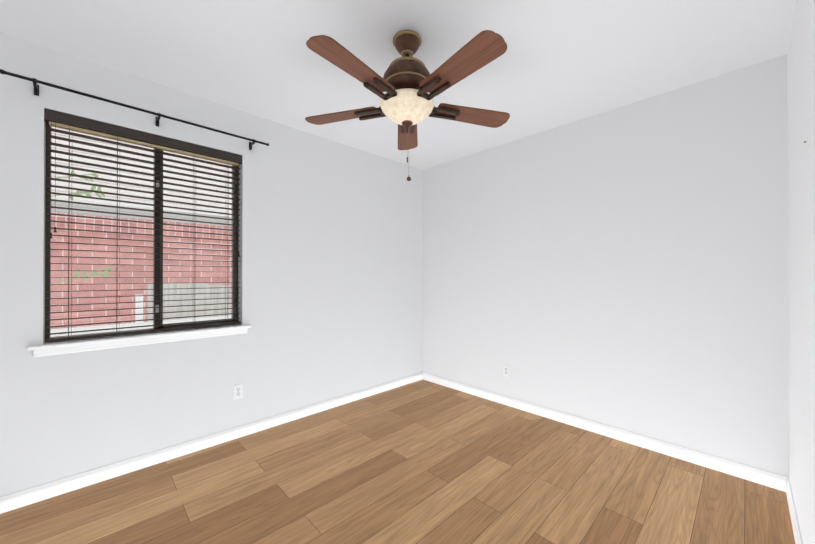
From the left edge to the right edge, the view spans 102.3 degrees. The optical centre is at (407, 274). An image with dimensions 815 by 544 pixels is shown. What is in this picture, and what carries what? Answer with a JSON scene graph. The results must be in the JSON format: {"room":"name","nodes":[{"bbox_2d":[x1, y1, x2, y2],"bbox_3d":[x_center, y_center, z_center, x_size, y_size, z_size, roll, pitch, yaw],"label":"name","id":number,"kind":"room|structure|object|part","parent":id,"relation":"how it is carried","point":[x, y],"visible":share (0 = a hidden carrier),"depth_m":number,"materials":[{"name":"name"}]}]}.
{"room":"empty bedroom","nodes":[
{"label":"empty bedroom","id":0,"kind":"room"},
{"bbox_2d":[0,32,422,496],"bbox_3d":[-1.093,-0.009,2.990,3.770,2.600,0.200,0,0,-44],"label":"wall","id":1,"kind":"structure","parent":0,"point":[330,273],"depth_m":2.54,"materials":[{"name":"grey paint"}]},
{"bbox_2d":[0,69,268,149],"bbox_3d":[-1.665,-1.050,2.236,1.394,0.064,0.094,0,0,-44],"label":"curtain rod","id":2,"kind":"object","parent":1,"relation":"attached to","point":[35,81],"visible":1,"depth_m":2.05,"materials":[{"name":"black metal"}]},
{"bbox_2d":[28,324,250,356],"bbox_3d":[-1.727,0.434,2.278,1.180,0.067,0.140,0,0,-44],"label":"window sill","id":3,"kind":"structure","parent":1,"relation":"attached to","point":[71,346],"depth_m":2.14,"materials":[{"name":"white"}]},
{"bbox_2d":[51,316,230,336],"bbox_3d":[-1.891,0.409,2.448,1.190,0.108,0.128,0,0,-44],"label":"window ledge","id":4,"kind":"object","parent":1,"relation":"attached to","point":[128,325],"depth_m":2.28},
{"bbox_2d":[45,123,238,341],"bbox_3d":[-1.794,-0.279,2.350,1.074,1.367,0.066,0,0,-44],"label":"window","id":5,"kind":"structure","parent":1,"relation":"in","point":[49,267],"depth_m":2.32,"materials":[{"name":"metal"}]},
{"bbox_2d":[44,108,241,341],"bbox_3d":[-1.734,-0.283,2.287,1.072,1.354,0.071,0,0,-44],"label":"window blind","id":6,"kind":"object","parent":5,"relation":"attached to","point":[61,120],"visible":0.92,"depth_m":2.19,"materials":[{"name":"brown wood"}]},
{"bbox_2d":[156,180,158,312],"bbox_3d":[-1.767,-0.199,2.322,0.018,0.935,0.012,0,0,-44],"label":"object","id":7,"kind":"structure","parent":5,"relation":"attached to","point":[157,309],"depth_m":2.32,"materials":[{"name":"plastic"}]},
{"bbox_3d":[-1.604,-0.279,2.535,0.503,1.327,0.046,0,0,-44],"label":"window sash","id":8,"kind":"part","parent":5,"relation":"part of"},
{"bbox_2d":[0,372,423,513],"bbox_3d":[-1.019,1.247,2.909,3.370,0.086,0.013,0,0,-44],"label":"baseboard","id":9,"kind":"structure","parent":1,"relation":"attached to","point":[19,499],"depth_m":2.29,"materials":[{"name":"white"}]},
{"bbox_2d":[233,384,242,399],"bbox_3d":[-1.342,0.928,2.603,0.070,0.114,0.009,0,0,-44],"label":"electrical outlet","id":10,"kind":"object","parent":1,"relation":"attached to","point":[237,391],"visible":1,"depth_m":2.60,"materials":[{"name":"white plastic"}]},
{"bbox_2d":[0,379,794,543],"bbox_3d":[0.013,1.347,1.843,3.770,0.120,3.380,0,0,-44],"label":"floor","id":11,"kind":"structure","parent":0,"point":[422,461],"depth_m":1.95,"materials":[{"name":"brown wood"}]},
{"bbox_2d":[0,0,796,169],"bbox_3d":[0.013,-1.373,1.853,3.770,0.120,3.380,0,0,-44],"label":"ceiling","id":12,"kind":"structure","parent":0,"point":[558,63],"depth_m":1.92,"materials":[{"name":"grey paint"}]},
{"bbox_2d":[305,30,509,180],"bbox_3d":[0.000,-0.921,1.802,1.230,0.784,1.227,0,0,-44],"label":"ceiling fan","id":13,"kind":"object","parent":12,"relation":"hanging from","point":[407,82],"visible":1,"depth_m":1.72,"materials":[{"name":"brown wood"}]},
{"bbox_3d":[-0.392,-0.949,1.966,0.472,0.029,0.148,0,0,18],"label":"blade","id":14,"kind":"part","parent":13,"relation":"part of","materials":[{"name":"brown wood"}]},
{"bbox_3d":[-0.245,-0.951,1.506,0.148,0.029,0.472,0,0,36],"label":"blade","id":15,"kind":"part","parent":13,"relation":"part of","materials":[{"name":"brown wood"}]},
{"bbox_3d":[-0.177,-0.971,1.896,0.254,0.088,0.087,0,0,18],"label":"arm","id":16,"kind":"part","parent":13,"relation":"part of"},
{"bbox_3d":[-0.111,-0.971,1.689,0.087,0.088,0.254,0,0,36],"label":"arm","id":17,"kind":"part","parent":13,"relation":"part of"},
{"bbox_3d":[-0.001,-0.970,2.022,0.087,0.088,0.254,0,0,0],"label":"arm","id":18,"kind":"part","parent":13,"relation":"part of"},
{"bbox_3d":[-0.002,-0.907,1.837,0.305,0.117,0.305,0,0,-44],"label":"lamp shade","id":19,"kind":"part","parent":13,"relation":"part of","materials":[{"name":"beige glass"}]},
{"bbox_3d":[0.000,-0.948,2.249,0.148,0.029,0.472,0,0,0],"label":"blade","id":20,"kind":"part","parent":13,"relation":"part of","materials":[{"name":"brown wood"}]},
{"bbox_3d":[0.106,-0.971,1.688,0.087,0.088,0.254,0,0,-36],"label":"arm","id":21,"kind":"part","parent":13,"relation":"part of"},
{"bbox_3d":[0.174,-0.971,1.894,0.254,0.088,0.087,0,0,-18],"label":"arm","id":22,"kind":"part","parent":13,"relation":"part of"},
{"bbox_3d":[0.238,-0.951,1.504,0.148,0.029,0.472,0,0,-36],"label":"blade","id":23,"kind":"part","parent":13,"relation":"part of","materials":[{"name":"brown wood"}]},
{"bbox_3d":[0.390,-0.949,1.963,0.472,0.029,0.148,0,0,-18],"label":"blade","id":24,"kind":"part","parent":13,"relation":"part of","materials":[{"name":"brown wood"}]},
{"bbox_2d":[423,54,788,476],"bbox_3d":[1.365,-0.009,3.018,0.200,2.600,3.180,0,0,-44],"label":"wall","id":25,"kind":"structure","parent":0,"point":[624,267],"depth_m":2.49,"materials":[{"name":"grey paint"}]},
{"bbox_2d":[503,364,509,376],"bbox_3d":[0.981,0.955,3.262,0.009,0.114,0.070,0,0,-44],"label":"electrical outlet","id":26,"kind":"object","parent":25,"relation":"attached to","point":[506,370],"visible":1,"depth_m":3.26,"materials":[{"name":"white plastic"}]},
{"bbox_2d":[424,372,781,489],"bbox_3d":[1.232,1.248,2.996,0.013,0.086,2.940,0,0,-44],"label":"baseboard","id":27,"kind":"structure","parent":25,"relation":"attached to","point":[756,475],"depth_m":2.50,"materials":[{"name":"white"}]},
{"bbox_2d":[787,0,814,543],"bbox_3d":[1.119,-0.018,0.706,3.370,2.600,0.200,0,0,-44],"label":"wall","id":28,"kind":"structure","parent":0,"point":[801,177],"depth_m":1.46,"materials":[{"name":"grey paint"}]},
{"bbox_2d":[780,476,802,543],"bbox_3d":[1.407,1.241,1.129,2.280,0.086,0.013,0,0,-44],"label":"baseboard","id":29,"kind":"structure","parent":28,"relation":"attached to","point":[785,485],"depth_m":1.73,"materials":[{"name":"white"}]},
{"label":"outside","id":30,"kind":"structure","parent":0,"visible":0},
{"bbox_3d":[-2.687,1.946,4.364,15.000,0.100,4.000,0,0,-44],"label":"ground","id":31,"kind":"structure","parent":30,"visible":0},
{"bbox_2d":[51,170,111,283],"bbox_3d":[-2.674,0.489,2.577,0.521,2.800,0.129,0,0,-44],"label":"tree","id":32,"kind":"object","parent":31,"relation":"on","point":[98,195],"depth_m":2.67,"materials":[{"name":"green plant"}]},
{"bbox_2d":[135,294,142,322],"bbox_3d":[-3.328,1.070,4.073,0.070,1.650,0.070,0,0,-44],"label":"post","id":33,"kind":"object","parent":31,"relation":"on","point":[138,306],"depth_m":4.06,"materials":[{"name":"white"}]},
{"bbox_2d":[51,127,231,328],"bbox_3d":[-2.989,-0.704,4.545,11.000,5.200,0.150,0,0,-37],"label":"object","id":34,"kind":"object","parent":31,"relation":"on","point":[102,286],"depth_m":4.08,"materials":[{"name":"red"}]},
{"bbox_2d":[148,282,230,321],"bbox_3d":[-2.405,0.988,3.637,2.108,1.810,0.059,0,0,32],"label":"fence","id":35,"kind":"object","parent":31,"relation":"on","point":[178,297],"depth_m":3.57,"materials":[{"name":"grey"}]}
]}

